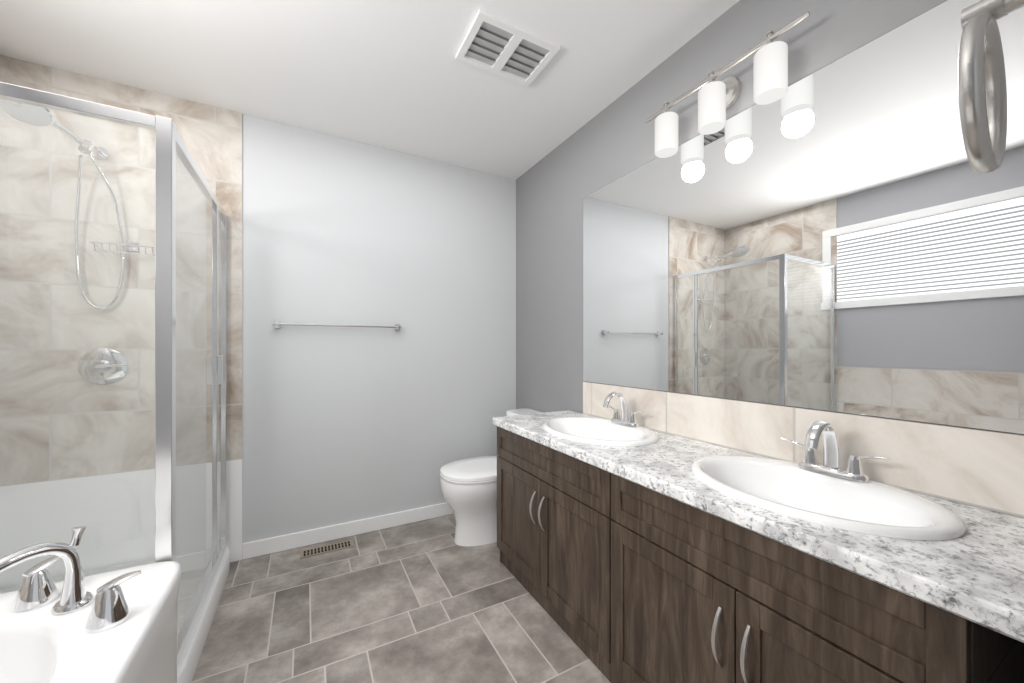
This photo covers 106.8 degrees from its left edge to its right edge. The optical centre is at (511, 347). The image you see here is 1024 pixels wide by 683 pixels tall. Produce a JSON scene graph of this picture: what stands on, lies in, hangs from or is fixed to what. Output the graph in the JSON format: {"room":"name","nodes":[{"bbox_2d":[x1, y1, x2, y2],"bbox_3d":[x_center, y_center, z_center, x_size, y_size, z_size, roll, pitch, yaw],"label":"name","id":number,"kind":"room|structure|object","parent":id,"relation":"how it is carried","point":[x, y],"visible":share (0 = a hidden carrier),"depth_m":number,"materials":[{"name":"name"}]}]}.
{"room":"bathroom","nodes":[
{"label":"bathroom","id":0,"kind":"room"},
{"bbox_2d":[0,0,738,179],"bbox_3d":[-0.323,-1.308,0.813,2.806,0.050,3.537,0,0,-28],"label":"ceiling","id":1,"kind":"structure","parent":0,"point":[395,75],"depth_m":1.68,"materials":[{"name":"white paint"}]},
{"bbox_2d":[455,9,559,86],"bbox_3d":[-0.022,-1.274,1.639,0.370,0.016,0.265,0,0,-28],"label":"ceiling vent","id":2,"kind":"object","parent":1,"relation":"in","point":[496,45],"visible":1,"depth_m":1.62,"materials":[{"name":"white plastic"}]},
{"bbox_2d":[242,114,515,542],"bbox_3d":[-1.140,-0.063,2.325,2.806,2.440,0.100,0,0,-28],"label":"wall","id":3,"kind":"structure","parent":0,"point":[343,424],"depth_m":2.38,"materials":[{"name":"grey paint"}]},
{"bbox_2d":[273,321,401,330],"bbox_3d":[-1.028,-0.133,2.293,0.703,0.044,0.062,0,0,-28],"label":"towel rail","id":4,"kind":"object","parent":3,"relation":"attached to","point":[278,324],"visible":1,"depth_m":2.25,"materials":[{"name":"silver metal"}]},
{"bbox_2d":[242,502,452,559],"bbox_3d":[-0.566,1.113,2.199,1.716,0.088,0.666,0,0,-28],"label":"baseboard","id":5,"kind":"structure","parent":3,"relation":"attached to","point":[256,548],"depth_m":2.31,"materials":[{"name":"white wood"}]},
{"bbox_2d":[191,514,610,682],"bbox_3d":[-0.323,1.182,0.813,2.806,0.050,3.537,0,0,-28],"label":"floor","id":6,"kind":"structure","parent":0,"point":[428,601],"depth_m":1.61,"materials":[{"name":"tile"}]},
{"bbox_2d":[0,526,180,682],"bbox_3d":[-1.042,0.805,0.335,0.864,0.703,1.492,0,0,-28],"label":"bathtub","id":7,"kind":"object","parent":6,"relation":"on","point":[116,626],"visible":1,"depth_m":0.90,"materials":[{"name":"white ceramic"}]},
{"bbox_2d":[0,526,141,633],"bbox_3d":[-1.078,0.550,0.935,0.293,0.193,0.272,0,0,-28],"label":"faucet","id":8,"kind":"object","parent":7,"relation":"on","point":[113,604],"depth_m":0.93,"materials":[{"name":"silver metal"}]},
{"bbox_2d":[0,82,229,682],"bbox_3d":[-1.648,0.076,1.421,0.848,2.162,0.988,0,0,-28],"label":"shower","id":9,"kind":"object","parent":6,"relation":"on","point":[190,343],"visible":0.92,"depth_m":1.34,"materials":[{"name":"clear glass"}]},
{"bbox_2d":[300,539,353,558],"bbox_3d":[-1.060,1.155,2.187,0.275,0.004,0.085,0,0,-28],"label":"floor vent","id":10,"kind":"object","parent":6,"relation":"in","point":[325,549],"visible":1,"depth_m":2.18,"materials":[{"name":"beige metal"}]},
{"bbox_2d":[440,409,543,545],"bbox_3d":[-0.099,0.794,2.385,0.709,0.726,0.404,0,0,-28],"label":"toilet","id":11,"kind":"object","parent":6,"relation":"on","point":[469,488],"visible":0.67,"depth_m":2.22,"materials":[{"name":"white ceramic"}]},
{"bbox_2d":[492,392,1023,682],"bbox_3d":[0.546,0.681,1.378,0.537,0.952,1.820,0,0,-28],"label":"bathroom vanity","id":12,"kind":"object","parent":6,"relation":"on","point":[632,550],"visible":1,"depth_m":0.98,"materials":[{"name":"brown wood"}]},
{"bbox_2d":[543,416,658,466],"bbox_3d":[0.385,0.434,1.726,0.440,0.150,0.580,0,0,-28],"label":"sink","id":13,"kind":"object","parent":12,"relation":"in","point":[600,435],"depth_m":1.74,"materials":[{"name":"white ceramic"}]},
{"bbox_2d":[602,392,644,427],"bbox_3d":[0.491,0.283,1.783,0.152,0.156,0.255,0,0,-28],"label":"faucet","id":14,"kind":"object","parent":12,"relation":"on","point":[617,422],"depth_m":1.79,"materials":[{"name":"silver metal"}]},
{"bbox_2d":[691,455,965,564],"bbox_3d":[0.771,0.434,1.014,0.440,0.150,0.570,0,0,-28],"label":"sink","id":15,"kind":"object","parent":12,"relation":"in","point":[906,526],"depth_m":0.96,"materials":[{"name":"white ceramic"}]},
{"bbox_2d":[780,420,890,482],"bbox_3d":[0.876,0.283,1.071,0.152,0.156,0.255,0,0,-28],"label":"faucet","id":16,"kind":"object","parent":12,"relation":"on","point":[831,470],"depth_m":1.08,"materials":[{"name":"silver metal"}]},
{"bbox_2d":[516,0,1023,516],"bbox_3d":[0.891,-0.063,1.413,0.100,2.440,3.437,0,0,-28],"label":"wall","id":17,"kind":"structure","parent":0,"point":[600,150],"depth_m":2.00,"materials":[{"name":"grey paint"}]},
{"bbox_2d":[645,11,809,157],"bbox_3d":[0.756,-0.916,1.415,0.133,0.209,0.620,0,0,-28],"label":"sconce","id":18,"kind":"object","parent":17,"relation":"attached to","point":[717,100],"visible":1,"depth_m":1.36,"materials":[{"name":"white glass"}]},
{"bbox_2d":[583,382,1023,517],"bbox_3d":[0.813,0.286,1.444,0.008,0.182,1.686,0,0,-28],"label":"tile backsplash","id":19,"kind":"structure","parent":17,"relation":"attached to","point":[979,468],"depth_m":1.07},
{"bbox_2d":[583,0,1023,433],"bbox_3d":[0.813,-0.336,1.445,0.006,1.054,1.685,0,0,-28],"label":"mirror","id":20,"kind":"object","parent":17,"relation":"attached to","point":[844,234],"visible":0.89,"depth_m":1.14,"materials":[{"name":"clear glass"}]},
{"bbox_3d":[0.098,-0.063,0.036,2.606,2.440,0.110,0,0,-28],"label":"wall","id":21,"kind":"structure","parent":0,"visible":0},
{"bbox_2d":[958,0,1023,173],"bbox_3d":[0.442,-0.246,0.326,0.135,0.170,0.072,0,0,-28],"label":"towel ring","id":22,"kind":"object","parent":21,"relation":"attached to","point":[982,94],"visible":1,"depth_m":0.33,"materials":[{"name":"silver metal"}]},
{"bbox_3d":[-1.489,-0.063,0.125,0.100,2.440,3.437,0,0,-28],"label":"wall","id":23,"kind":"structure","parent":0,"visible":0},
{"bbox_2d":[0,55,241,590],"bbox_3d":[-1.855,-0.063,1.876,0.860,2.440,0.009,0,0,-28],"label":"tiled wall","id":24,"kind":"structure","parent":23,"relation":"attached to","point":[211,136],"depth_m":1.78,"materials":[{"name":"beige tile"}]}
]}

